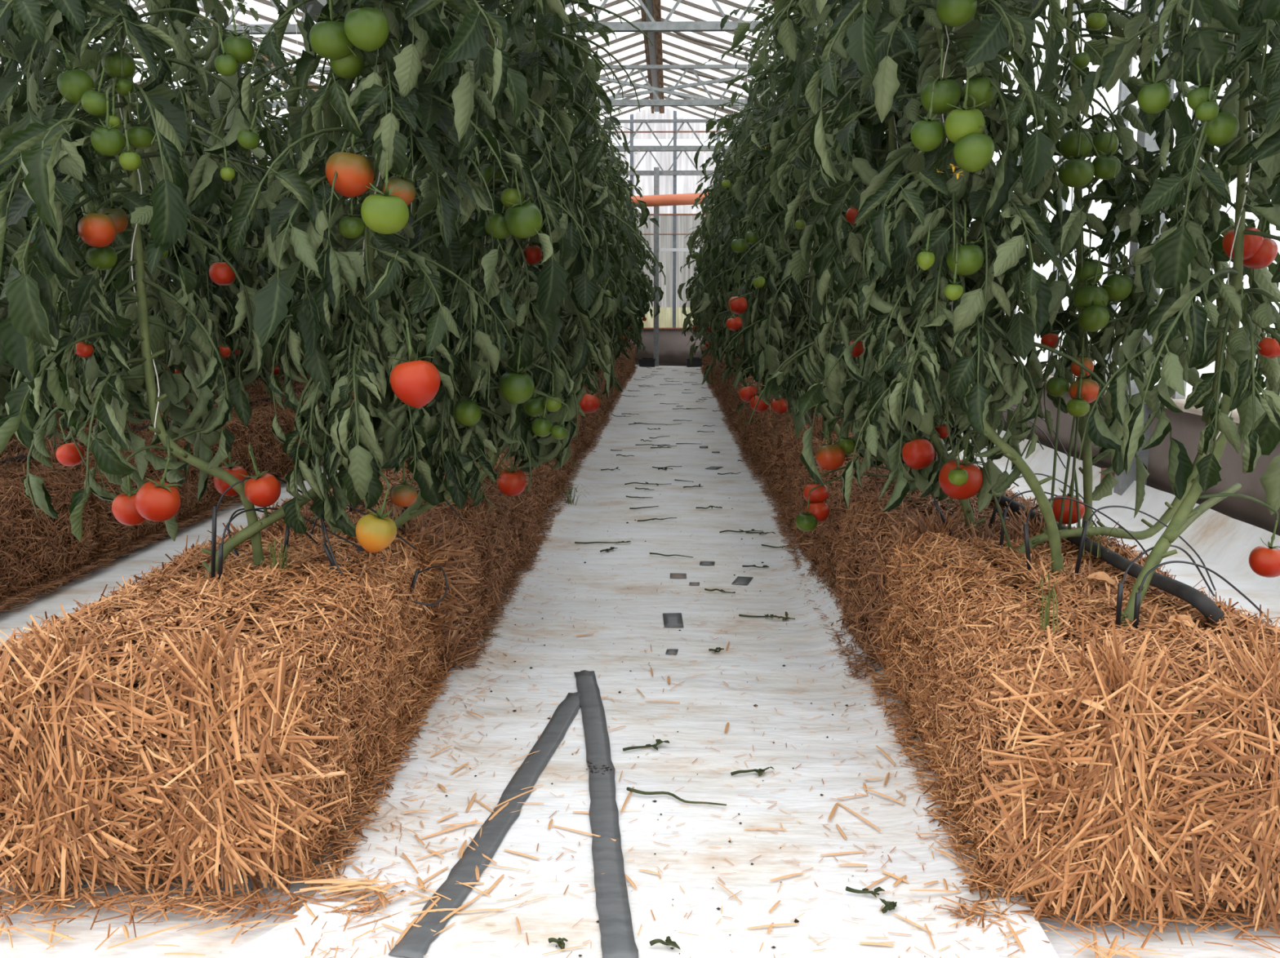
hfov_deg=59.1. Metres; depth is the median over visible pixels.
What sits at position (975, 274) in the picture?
plant
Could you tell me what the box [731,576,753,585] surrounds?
tape patch
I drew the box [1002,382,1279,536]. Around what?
wall
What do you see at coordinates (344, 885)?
stalk
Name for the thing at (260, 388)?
bale
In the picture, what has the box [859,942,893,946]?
stalk
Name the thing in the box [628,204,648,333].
plant
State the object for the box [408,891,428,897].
stalk
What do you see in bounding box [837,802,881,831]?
stalk
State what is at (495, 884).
stalk
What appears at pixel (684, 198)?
pipe
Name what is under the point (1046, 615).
grass tuft
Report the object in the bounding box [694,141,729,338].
plant
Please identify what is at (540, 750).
stalk
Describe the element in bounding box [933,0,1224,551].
plant
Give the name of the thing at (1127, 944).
stalk
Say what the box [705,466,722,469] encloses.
leaf
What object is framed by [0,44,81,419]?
plant
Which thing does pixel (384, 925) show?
stalk
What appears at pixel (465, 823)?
stalk
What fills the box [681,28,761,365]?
plant
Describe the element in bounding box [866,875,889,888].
stalk
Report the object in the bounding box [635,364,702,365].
strip
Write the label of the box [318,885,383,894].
stalk
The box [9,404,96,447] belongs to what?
bale
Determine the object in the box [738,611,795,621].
leaf trimming
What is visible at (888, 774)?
stalk
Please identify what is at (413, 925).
stalk
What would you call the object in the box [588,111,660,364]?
plant
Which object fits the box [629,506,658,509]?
scrap
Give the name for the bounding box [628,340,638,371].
bale
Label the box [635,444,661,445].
leaf trimming
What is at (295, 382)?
bale
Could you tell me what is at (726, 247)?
plant
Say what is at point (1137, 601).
stake
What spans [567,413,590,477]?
bale
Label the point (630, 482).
leaf trimming
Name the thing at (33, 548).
bale
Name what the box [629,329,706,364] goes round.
wall
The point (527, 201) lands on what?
plant
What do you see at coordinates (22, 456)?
irrigation hose
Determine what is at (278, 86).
plant
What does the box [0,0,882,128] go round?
ceiling
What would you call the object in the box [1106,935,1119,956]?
stalk
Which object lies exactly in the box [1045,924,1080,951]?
stalk
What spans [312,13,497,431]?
plant
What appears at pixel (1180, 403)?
trim
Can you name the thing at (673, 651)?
tape patch
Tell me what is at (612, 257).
plant
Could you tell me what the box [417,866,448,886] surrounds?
stalk
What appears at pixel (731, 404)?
bale
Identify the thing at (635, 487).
scrap
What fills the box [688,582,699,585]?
tape patch
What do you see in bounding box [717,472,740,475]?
scrap
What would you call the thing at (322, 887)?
stalk
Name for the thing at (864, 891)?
stem
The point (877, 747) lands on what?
stalk
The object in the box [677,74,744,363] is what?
plant
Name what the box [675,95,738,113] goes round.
ceiling vent
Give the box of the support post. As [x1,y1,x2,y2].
[653,167,659,366]
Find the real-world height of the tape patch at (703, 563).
0.002 m
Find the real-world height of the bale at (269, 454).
0.428 m
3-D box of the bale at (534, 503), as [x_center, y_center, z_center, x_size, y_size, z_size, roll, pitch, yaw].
[-0.616,0.052,3.943,0.617,0.461,1.086,0,9,1]
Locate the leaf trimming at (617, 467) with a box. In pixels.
[600,466,620,471]
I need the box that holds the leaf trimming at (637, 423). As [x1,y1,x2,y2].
[628,422,679,425]
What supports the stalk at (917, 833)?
on the sheet at (554, 916)
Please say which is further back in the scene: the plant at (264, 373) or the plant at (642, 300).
the plant at (642, 300)
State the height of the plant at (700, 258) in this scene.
2.193 m
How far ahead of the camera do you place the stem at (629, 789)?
1.93 m
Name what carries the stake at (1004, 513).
on the bale at (1089, 755)
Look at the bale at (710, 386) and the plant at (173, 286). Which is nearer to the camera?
the plant at (173, 286)
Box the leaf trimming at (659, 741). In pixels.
[622,739,669,751]
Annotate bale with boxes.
[0,422,231,563]
[0,452,119,613]
[0,511,458,907]
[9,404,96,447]
[126,403,297,510]
[128,405,162,417]
[184,380,229,409]
[213,387,351,466]
[244,374,279,397]
[246,462,526,681]
[276,368,309,387]
[282,380,390,406]
[383,446,557,572]
[530,416,576,514]
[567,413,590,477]
[579,383,603,452]
[591,371,611,433]
[592,365,615,417]
[611,360,621,404]
[615,357,624,396]
[619,351,627,389]
[620,346,632,382]
[625,344,635,375]
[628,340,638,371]
[700,341,706,371]
[701,345,711,376]
[704,350,715,382]
[706,352,715,389]
[709,354,725,397]
[714,358,726,406]
[717,368,751,418]
[720,373,762,432]
[728,377,776,454]
[737,395,828,479]
[754,408,851,516]
[769,416,976,571]
[798,468,1119,679]
[862,520,1279,933]
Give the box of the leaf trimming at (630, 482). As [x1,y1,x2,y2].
[624,482,668,485]
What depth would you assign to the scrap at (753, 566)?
3.60 m
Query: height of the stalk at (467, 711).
0.003 m
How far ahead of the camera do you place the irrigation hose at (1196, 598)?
1.92 m
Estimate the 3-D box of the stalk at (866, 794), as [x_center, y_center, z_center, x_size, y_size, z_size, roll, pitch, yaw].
[0.361,0.541,1.923,0.057,0.002,0.004,-2,9,-15]
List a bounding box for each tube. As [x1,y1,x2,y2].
[933,407,1044,460]
[933,461,1018,536]
[943,410,1066,468]
[954,404,1067,456]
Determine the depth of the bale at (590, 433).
6.55 m
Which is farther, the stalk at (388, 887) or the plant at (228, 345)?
the plant at (228, 345)
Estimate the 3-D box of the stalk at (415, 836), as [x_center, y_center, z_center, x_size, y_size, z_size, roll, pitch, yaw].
[-0.345,0.565,1.767,0.004,0.002,0.042,-5,10,-32]
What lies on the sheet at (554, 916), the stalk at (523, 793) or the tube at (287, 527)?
the stalk at (523, 793)
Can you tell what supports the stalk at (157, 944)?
on the sheet at (1224, 544)
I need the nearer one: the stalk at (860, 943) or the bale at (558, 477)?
the stalk at (860, 943)
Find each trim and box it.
[641,327,686,329]
[1042,368,1239,423]
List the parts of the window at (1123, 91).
glazing rail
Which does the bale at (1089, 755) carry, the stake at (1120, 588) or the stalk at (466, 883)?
the stake at (1120, 588)
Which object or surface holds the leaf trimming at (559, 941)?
on the sheet at (554, 916)
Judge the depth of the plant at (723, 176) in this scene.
13.39 m
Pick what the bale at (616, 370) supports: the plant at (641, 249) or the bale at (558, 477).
the plant at (641, 249)
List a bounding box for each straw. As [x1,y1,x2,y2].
[0,878,1279,957]
[304,406,1022,957]
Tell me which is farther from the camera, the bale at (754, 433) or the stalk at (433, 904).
the bale at (754, 433)
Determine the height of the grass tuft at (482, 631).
0.046 m
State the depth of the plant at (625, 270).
6.64 m
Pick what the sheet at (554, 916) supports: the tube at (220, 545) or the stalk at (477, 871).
the stalk at (477, 871)
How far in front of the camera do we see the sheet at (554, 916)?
2.05 m
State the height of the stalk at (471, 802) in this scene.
0.002 m
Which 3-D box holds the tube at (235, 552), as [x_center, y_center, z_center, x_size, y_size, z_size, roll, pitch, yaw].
[-0.727,0.114,2.248,0.053,0.125,0.200,6,11,35]
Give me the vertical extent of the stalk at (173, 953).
0.002 m
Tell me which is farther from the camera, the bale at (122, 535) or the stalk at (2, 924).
the bale at (122, 535)
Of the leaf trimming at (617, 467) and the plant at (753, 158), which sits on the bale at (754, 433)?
the plant at (753, 158)
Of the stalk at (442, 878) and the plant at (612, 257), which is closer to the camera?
the stalk at (442, 878)
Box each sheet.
[0,429,1279,957]
[216,364,1058,957]
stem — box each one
[626,787,726,805]
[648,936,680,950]
[845,886,884,897]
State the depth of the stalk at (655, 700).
2.39 m
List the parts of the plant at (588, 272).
stem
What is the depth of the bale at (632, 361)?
13.45 m
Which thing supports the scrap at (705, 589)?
on the sheet at (554, 916)
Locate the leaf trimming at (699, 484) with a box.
[683,484,702,488]
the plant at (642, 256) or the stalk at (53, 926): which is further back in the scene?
the plant at (642, 256)
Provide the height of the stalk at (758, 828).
0.003 m
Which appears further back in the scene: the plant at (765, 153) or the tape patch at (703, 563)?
the plant at (765, 153)
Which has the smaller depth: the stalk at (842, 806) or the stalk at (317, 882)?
the stalk at (317, 882)
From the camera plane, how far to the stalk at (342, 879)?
1.60 m
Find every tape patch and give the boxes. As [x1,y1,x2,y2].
[662,613,684,627]
[665,648,678,654]
[670,573,686,578]
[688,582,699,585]
[699,561,715,565]
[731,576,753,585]
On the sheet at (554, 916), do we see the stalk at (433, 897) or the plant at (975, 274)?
the stalk at (433, 897)
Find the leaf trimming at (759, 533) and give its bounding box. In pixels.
[745,531,774,534]
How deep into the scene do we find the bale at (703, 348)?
13.95 m
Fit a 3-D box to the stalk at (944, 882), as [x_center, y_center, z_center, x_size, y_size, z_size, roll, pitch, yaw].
[0.442,0.585,1.631,0.004,0.003,0.034,1,9,8]
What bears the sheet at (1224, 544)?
on the floor
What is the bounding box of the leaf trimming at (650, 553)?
[649,552,693,557]
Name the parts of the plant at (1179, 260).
stem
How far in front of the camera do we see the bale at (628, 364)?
12.34 m
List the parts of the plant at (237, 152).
stem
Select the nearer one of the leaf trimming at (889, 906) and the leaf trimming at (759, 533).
the leaf trimming at (889, 906)
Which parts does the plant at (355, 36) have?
stem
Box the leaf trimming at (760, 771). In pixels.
[730,766,773,776]
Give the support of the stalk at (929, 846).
on the sheet at (554, 916)
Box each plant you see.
[0,0,106,448]
[0,0,345,569]
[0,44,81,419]
[2,0,195,404]
[3,0,223,424]
[127,3,302,400]
[128,0,302,391]
[148,74,201,367]
[182,13,320,400]
[186,0,555,577]
[199,0,295,395]
[246,9,366,368]
[262,13,364,380]
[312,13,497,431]
[341,124,410,352]
[351,0,639,529]
[355,0,612,462]
[356,0,611,422]
[360,4,510,357]
[362,5,542,299]
[392,0,665,509]
[511,0,640,395]
[512,6,601,377]
[564,29,629,366]
[564,106,593,370]
[568,107,649,374]
[573,105,647,359]
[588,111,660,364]
[599,103,653,354]
[600,115,655,351]
[608,142,663,337]
[613,130,659,343]
[617,155,657,328]
[625,179,663,324]
[627,219,641,331]
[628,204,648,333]
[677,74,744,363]
[680,156,719,341]
[681,4,832,397]
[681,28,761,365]
[685,93,740,359]
[686,208,711,336]
[687,111,733,344]
[688,176,724,325]
[692,66,769,360]
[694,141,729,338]
[698,185,717,342]
[707,82,777,373]
[708,134,751,265]
[713,51,782,351]
[715,0,884,457]
[724,155,764,356]
[728,0,888,439]
[729,2,884,397]
[748,0,1079,530]
[750,72,806,302]
[763,0,1149,577]
[773,0,1088,531]
[786,1,914,360]
[802,28,1062,455]
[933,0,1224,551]
[938,0,1279,559]
[1026,0,1279,630]
[1113,1,1174,495]
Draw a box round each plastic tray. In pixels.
[638,358,655,367]
[686,357,702,367]
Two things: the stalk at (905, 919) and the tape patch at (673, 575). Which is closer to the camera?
the stalk at (905, 919)
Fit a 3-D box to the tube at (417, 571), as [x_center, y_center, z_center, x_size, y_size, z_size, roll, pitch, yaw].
[-0.404,0.220,2.148,0.072,0.090,0.184,-3,9,-17]
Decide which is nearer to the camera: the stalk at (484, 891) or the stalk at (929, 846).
the stalk at (484, 891)
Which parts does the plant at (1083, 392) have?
stem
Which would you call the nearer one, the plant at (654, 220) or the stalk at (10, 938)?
the stalk at (10, 938)
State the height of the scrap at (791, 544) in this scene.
0.026 m
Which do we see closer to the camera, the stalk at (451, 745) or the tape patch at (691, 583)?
the stalk at (451, 745)
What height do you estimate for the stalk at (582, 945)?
0.002 m
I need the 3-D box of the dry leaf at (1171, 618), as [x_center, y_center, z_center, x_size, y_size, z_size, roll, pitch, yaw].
[0.828,0.222,1.713,0.048,0.026,0.031,0,9,2]
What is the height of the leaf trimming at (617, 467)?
0.018 m
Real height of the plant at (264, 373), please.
2.193 m
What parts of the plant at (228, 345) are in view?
stem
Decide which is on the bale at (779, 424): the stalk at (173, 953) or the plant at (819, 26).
the plant at (819, 26)
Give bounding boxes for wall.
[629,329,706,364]
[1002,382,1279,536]
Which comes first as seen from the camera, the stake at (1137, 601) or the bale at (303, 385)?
the stake at (1137, 601)
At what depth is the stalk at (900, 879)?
1.65 m
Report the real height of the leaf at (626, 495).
0.012 m
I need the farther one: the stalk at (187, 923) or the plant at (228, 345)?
the plant at (228, 345)
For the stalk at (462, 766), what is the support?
on the sheet at (554, 916)
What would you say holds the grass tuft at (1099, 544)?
on the bale at (1089, 755)
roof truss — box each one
[17,64,777,109]
[129,0,933,34]
[191,119,744,151]
[251,151,723,175]
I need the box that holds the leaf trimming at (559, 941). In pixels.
[548,937,568,949]
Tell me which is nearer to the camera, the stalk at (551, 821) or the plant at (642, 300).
the stalk at (551, 821)
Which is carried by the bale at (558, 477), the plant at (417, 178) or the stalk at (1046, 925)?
the plant at (417, 178)
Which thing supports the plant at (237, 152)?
on the bale at (255, 397)
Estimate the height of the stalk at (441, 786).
0.004 m
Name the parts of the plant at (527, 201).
stem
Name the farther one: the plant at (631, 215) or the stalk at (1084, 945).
the plant at (631, 215)
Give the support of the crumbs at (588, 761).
on the sheet at (554, 916)
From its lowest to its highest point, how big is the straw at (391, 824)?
0.085 m
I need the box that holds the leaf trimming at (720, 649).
[708,647,724,653]
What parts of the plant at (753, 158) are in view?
stem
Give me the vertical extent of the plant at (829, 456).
2.267 m
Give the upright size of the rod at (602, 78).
0.070 m
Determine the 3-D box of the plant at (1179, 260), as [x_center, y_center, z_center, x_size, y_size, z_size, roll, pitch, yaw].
[0.945,-0.873,1.722,0.645,2.204,0.661,3,9,17]
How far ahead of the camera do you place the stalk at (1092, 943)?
1.47 m
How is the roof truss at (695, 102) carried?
attached to the ceiling
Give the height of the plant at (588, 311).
2.193 m
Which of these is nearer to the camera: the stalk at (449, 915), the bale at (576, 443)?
the stalk at (449, 915)
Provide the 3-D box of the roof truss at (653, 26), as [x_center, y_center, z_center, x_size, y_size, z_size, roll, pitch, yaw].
[-2.107,-2.976,7.088,8.480,0.335,0.050,0,9,2]
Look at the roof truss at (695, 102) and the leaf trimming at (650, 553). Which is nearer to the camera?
the leaf trimming at (650, 553)
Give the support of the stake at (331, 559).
on the bale at (181, 722)
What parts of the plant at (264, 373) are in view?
stem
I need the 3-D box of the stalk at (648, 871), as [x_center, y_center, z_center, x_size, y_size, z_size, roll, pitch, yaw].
[0.015,0.586,1.685,0.036,0.003,0.004,4,10,24]
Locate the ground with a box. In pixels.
[1013,320,1275,396]
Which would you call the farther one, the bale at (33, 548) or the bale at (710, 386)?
the bale at (710, 386)
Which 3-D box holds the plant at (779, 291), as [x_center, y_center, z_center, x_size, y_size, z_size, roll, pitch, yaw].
[0.562,-1.156,3.515,0.642,2.195,0.764,0,9,-3]
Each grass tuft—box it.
[266,538,294,570]
[477,631,505,640]
[556,484,590,505]
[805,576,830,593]
[1034,572,1062,632]
[1082,520,1117,558]
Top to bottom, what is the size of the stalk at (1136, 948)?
0.002 m
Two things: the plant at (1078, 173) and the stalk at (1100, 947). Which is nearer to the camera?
the stalk at (1100, 947)
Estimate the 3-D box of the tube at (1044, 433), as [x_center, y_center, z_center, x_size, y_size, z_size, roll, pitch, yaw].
[0.980,-0.083,3.020,0.349,0.207,0.012,-1,9,-7]
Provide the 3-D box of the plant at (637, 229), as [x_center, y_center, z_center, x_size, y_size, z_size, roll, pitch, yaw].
[-0.402,-2.307,10.913,0.714,2.193,0.775,2,9,15]
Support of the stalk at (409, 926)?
on the sheet at (554, 916)
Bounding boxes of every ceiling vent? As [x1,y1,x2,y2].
[662,57,749,88]
[672,31,773,61]
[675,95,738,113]
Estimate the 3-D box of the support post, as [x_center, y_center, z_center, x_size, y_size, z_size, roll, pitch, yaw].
[0.218,-2.804,15.048,0.120,2.620,0.120,0,9,2]
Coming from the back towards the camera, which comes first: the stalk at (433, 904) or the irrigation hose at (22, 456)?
the irrigation hose at (22, 456)
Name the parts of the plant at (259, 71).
stem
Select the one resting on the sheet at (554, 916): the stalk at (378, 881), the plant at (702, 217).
the stalk at (378, 881)
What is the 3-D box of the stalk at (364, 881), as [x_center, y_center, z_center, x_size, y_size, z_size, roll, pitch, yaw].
[-0.419,0.574,1.600,0.098,0.003,0.005,-3,9,-18]
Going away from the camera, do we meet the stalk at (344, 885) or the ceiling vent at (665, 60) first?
the stalk at (344, 885)
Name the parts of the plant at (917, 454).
stem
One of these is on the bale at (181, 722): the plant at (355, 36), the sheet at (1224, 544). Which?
the plant at (355, 36)
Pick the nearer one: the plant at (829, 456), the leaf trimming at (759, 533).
the plant at (829, 456)
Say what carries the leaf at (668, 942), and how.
on the sheet at (554, 916)
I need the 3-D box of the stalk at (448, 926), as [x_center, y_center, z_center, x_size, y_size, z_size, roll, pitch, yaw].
[-0.264,0.607,1.523,0.004,0.001,0.041,6,11,35]
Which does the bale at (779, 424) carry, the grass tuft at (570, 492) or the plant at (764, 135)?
the plant at (764, 135)
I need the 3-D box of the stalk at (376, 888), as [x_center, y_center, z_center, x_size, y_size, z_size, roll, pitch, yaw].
[-0.404,0.582,1.586,0.075,0.003,0.004,-4,10,-22]
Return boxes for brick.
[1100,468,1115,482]
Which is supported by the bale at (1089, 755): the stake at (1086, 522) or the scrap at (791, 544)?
the stake at (1086, 522)
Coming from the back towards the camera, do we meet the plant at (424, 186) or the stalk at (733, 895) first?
the plant at (424, 186)
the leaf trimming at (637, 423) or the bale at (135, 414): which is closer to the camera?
the bale at (135, 414)
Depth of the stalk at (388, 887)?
1.58 m
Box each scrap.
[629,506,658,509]
[635,487,654,490]
[637,517,676,521]
[652,466,681,468]
[704,588,735,593]
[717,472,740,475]
[719,528,762,533]
[742,564,768,568]
[761,543,791,548]
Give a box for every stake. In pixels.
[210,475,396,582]
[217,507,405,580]
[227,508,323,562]
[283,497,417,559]
[307,502,404,538]
[320,515,342,576]
[348,457,463,521]
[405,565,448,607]
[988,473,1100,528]
[999,490,1097,547]
[1023,497,1157,579]
[1074,505,1216,591]
[1115,544,1214,629]
[1133,560,1272,635]
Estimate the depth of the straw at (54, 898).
1.56 m
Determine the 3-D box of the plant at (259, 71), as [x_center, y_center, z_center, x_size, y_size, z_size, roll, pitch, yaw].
[-1.950,-1.474,5.551,0.775,2.193,0.714,8,12,42]
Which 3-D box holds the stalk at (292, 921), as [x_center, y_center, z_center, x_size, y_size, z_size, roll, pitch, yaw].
[-0.495,0.599,1.513,0.070,0.002,0.002,-3,9,-21]
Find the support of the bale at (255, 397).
on the sheet at (1224, 544)
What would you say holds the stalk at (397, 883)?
on the sheet at (554, 916)
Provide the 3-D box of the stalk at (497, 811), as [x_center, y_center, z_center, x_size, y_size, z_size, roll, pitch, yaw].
[-0.235,0.551,1.877,0.006,0.004,0.072,3,9,20]
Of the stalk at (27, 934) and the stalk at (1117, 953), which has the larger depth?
the stalk at (27, 934)
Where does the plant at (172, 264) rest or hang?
on the bale at (122, 535)
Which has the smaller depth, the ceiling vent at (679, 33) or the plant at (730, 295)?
the plant at (730, 295)
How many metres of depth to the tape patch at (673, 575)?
3.50 m
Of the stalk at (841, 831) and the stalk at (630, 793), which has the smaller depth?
the stalk at (841, 831)
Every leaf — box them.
[626,495,652,498]
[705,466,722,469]
[1087,571,1117,588]
[1168,614,1199,632]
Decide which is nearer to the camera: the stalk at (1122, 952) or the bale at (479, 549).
the stalk at (1122, 952)
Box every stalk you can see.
[0,921,4,935]
[0,926,17,931]
[6,926,13,948]
[14,929,53,947]
[31,927,73,941]
[46,935,68,950]
[48,918,56,943]
[94,927,119,950]
[107,922,188,949]
[122,924,129,939]
[155,944,180,946]
[164,952,205,955]
[196,919,266,935]
[231,925,244,943]
[243,920,297,931]
[292,878,368,883]
[293,889,317,893]
[299,886,347,891]
[304,880,373,884]
[308,879,379,891]
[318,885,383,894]
[323,884,366,888]
[324,888,379,899]
[325,884,366,891]
[325,889,351,897]
[332,885,391,911]
[333,882,376,888]
[342,882,399,897]
[351,865,364,874]
[354,884,388,893]
[359,875,377,901]
[367,880,388,883]
[377,878,442,908]
[381,923,404,932]
[391,937,394,949]
[395,916,417,945]
[400,809,432,813]
[401,852,418,874]
[404,882,450,900]
[405,922,435,932]
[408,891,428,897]
[409,896,438,904]
[413,835,425,845]
[413,908,456,914]
[415,897,440,924]
[416,846,457,860]
[416,876,425,890]
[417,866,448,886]
[421,820,477,839]
[426,848,444,857]
[430,745,453,756]
[433,922,455,936]
[437,783,446,791]
[437,813,456,822]
[439,902,471,923]
[440,822,483,826]
[450,762,469,774]
[455,908,503,913]
[456,881,491,897]
[458,882,484,884]
[459,840,466,858]
[460,888,487,910]
[462,896,546,922]
[465,792,476,812]
[466,711,484,718]
[466,844,497,864]
[474,799,494,813]
[475,865,479,880]
[482,864,525,871]
[485,874,504,893]
[488,802,509,820]
[492,788,536,808]
[504,849,539,859]
[508,750,540,763]
[515,916,520,933]
[516,802,543,804]
[542,945,586,955]
[547,818,553,829]
[552,825,616,840]
[573,811,589,813]
[620,786,634,813]
[624,874,637,888]
[639,869,661,875]
[645,700,679,702]
[715,881,742,903]
[724,722,728,733]
[744,827,786,830]
[747,923,798,928]
[766,922,773,933]
[768,900,780,913]
[769,872,803,881]
[820,850,866,856]
[827,803,838,820]
[835,824,847,839]
[836,794,867,799]
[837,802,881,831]
[838,863,866,866]
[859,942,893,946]
[862,778,881,780]
[862,782,866,791]
[866,788,904,805]
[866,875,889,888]
[875,745,896,764]
[881,870,907,883]
[883,773,889,786]
[892,875,906,886]
[893,913,931,933]
[909,889,960,892]
[915,833,937,835]
[923,880,938,885]
[924,924,935,948]
[928,845,955,861]
[934,849,955,857]
[942,878,947,890]
[1004,928,1026,938]
[1006,921,1025,952]
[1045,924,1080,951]
[1073,939,1099,955]
[1077,942,1108,957]
[1080,938,1104,957]
[1084,938,1110,957]
[1092,925,1098,957]
[1092,945,1140,957]
[1098,950,1130,957]
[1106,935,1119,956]
[1109,942,1132,957]
[1110,942,1141,957]
[1118,947,1157,951]
[1121,951,1183,956]
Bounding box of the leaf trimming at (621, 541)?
[574,541,631,543]
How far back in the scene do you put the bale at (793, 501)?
3.95 m
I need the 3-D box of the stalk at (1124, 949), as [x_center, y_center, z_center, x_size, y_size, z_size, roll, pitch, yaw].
[0.638,0.616,1.470,0.004,0.002,0.057,-5,10,-31]
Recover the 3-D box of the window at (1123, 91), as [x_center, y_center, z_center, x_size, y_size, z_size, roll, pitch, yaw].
[2.153,-1.782,6.109,0.100,2.386,18.766,0,9,2]
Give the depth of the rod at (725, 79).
11.10 m
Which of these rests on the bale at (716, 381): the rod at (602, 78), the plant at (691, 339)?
the plant at (691, 339)
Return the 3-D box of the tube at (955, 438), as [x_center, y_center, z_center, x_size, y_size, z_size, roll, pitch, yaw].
[1.064,-0.114,3.216,0.349,0.207,0.012,-1,9,-7]
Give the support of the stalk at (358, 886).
on the stalk at (329, 885)
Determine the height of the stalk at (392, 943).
0.003 m
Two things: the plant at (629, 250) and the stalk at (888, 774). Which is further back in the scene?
the plant at (629, 250)
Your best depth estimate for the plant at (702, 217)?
14.26 m
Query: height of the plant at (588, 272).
2.213 m
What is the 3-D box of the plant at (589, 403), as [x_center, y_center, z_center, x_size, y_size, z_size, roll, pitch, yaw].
[-0.518,-1.196,3.768,0.844,2.194,0.732,0,9,-3]
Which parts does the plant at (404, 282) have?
stem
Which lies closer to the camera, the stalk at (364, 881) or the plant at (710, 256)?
the stalk at (364, 881)
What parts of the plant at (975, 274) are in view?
flower, flower, stem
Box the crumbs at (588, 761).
[586,760,611,774]
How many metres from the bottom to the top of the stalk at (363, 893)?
0.003 m
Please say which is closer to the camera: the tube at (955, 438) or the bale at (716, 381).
the tube at (955, 438)
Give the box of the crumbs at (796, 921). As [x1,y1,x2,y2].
[392,435,939,957]
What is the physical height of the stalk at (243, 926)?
0.002 m
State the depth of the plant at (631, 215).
10.60 m
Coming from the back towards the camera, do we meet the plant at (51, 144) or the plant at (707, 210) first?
the plant at (707, 210)
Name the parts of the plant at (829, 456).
stem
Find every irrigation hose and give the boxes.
[0,390,307,466]
[329,486,419,577]
[842,408,1224,624]
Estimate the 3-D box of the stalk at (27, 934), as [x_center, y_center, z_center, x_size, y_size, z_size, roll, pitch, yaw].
[-0.809,0.611,1.504,0.089,0.003,0.003,5,10,29]
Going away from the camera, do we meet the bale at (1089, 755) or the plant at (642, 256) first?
the bale at (1089, 755)
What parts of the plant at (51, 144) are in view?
stem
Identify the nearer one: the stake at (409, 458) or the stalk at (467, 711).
the stalk at (467, 711)
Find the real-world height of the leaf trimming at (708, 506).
0.012 m
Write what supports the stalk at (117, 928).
on the sheet at (1224, 544)
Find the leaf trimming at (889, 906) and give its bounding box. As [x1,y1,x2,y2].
[879,898,897,913]
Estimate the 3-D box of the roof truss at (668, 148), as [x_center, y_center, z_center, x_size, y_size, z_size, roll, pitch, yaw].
[-1.954,-3.836,12.619,8.480,0.335,0.050,0,9,2]
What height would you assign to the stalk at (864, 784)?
0.002 m
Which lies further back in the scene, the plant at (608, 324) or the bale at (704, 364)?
the bale at (704, 364)
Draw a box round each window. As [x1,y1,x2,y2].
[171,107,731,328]
[952,0,1279,399]
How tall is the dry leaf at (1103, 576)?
0.029 m
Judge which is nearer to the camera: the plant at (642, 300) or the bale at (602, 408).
the bale at (602, 408)
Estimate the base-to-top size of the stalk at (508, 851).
0.002 m
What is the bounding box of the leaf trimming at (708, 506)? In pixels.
[695,506,722,509]
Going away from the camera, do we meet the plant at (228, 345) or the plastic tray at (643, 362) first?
the plant at (228, 345)
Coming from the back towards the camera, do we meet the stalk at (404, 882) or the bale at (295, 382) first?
the bale at (295, 382)
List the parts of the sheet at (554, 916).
tape strip, tape strip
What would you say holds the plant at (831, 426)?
on the bale at (851, 545)
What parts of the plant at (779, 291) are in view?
stem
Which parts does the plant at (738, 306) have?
stem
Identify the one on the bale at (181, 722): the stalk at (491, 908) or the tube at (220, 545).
the tube at (220, 545)
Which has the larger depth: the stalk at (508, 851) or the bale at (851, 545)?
the bale at (851, 545)
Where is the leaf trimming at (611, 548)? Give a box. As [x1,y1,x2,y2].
[600,546,617,552]
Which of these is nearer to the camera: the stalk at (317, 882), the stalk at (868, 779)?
the stalk at (317, 882)
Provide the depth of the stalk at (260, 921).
1.52 m
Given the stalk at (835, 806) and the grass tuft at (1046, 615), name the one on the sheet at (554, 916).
the stalk at (835, 806)
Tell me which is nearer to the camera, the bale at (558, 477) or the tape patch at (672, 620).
the tape patch at (672, 620)
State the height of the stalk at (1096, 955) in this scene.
0.002 m
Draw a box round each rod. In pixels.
[586,73,752,111]
[596,72,780,99]
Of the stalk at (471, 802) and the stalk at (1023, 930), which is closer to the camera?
the stalk at (1023, 930)
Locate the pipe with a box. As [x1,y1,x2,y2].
[631,192,708,207]
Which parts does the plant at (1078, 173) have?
stem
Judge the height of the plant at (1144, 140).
2.840 m
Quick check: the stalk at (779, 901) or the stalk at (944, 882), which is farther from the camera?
the stalk at (944, 882)
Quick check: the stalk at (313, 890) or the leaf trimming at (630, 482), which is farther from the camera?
the leaf trimming at (630, 482)
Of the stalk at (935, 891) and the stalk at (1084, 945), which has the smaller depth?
the stalk at (1084, 945)
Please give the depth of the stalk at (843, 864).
1.70 m
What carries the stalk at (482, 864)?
on the sheet at (554, 916)
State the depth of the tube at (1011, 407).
3.41 m
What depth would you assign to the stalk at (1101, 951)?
1.47 m
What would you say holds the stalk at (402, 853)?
on the sheet at (554, 916)
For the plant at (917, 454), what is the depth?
2.40 m

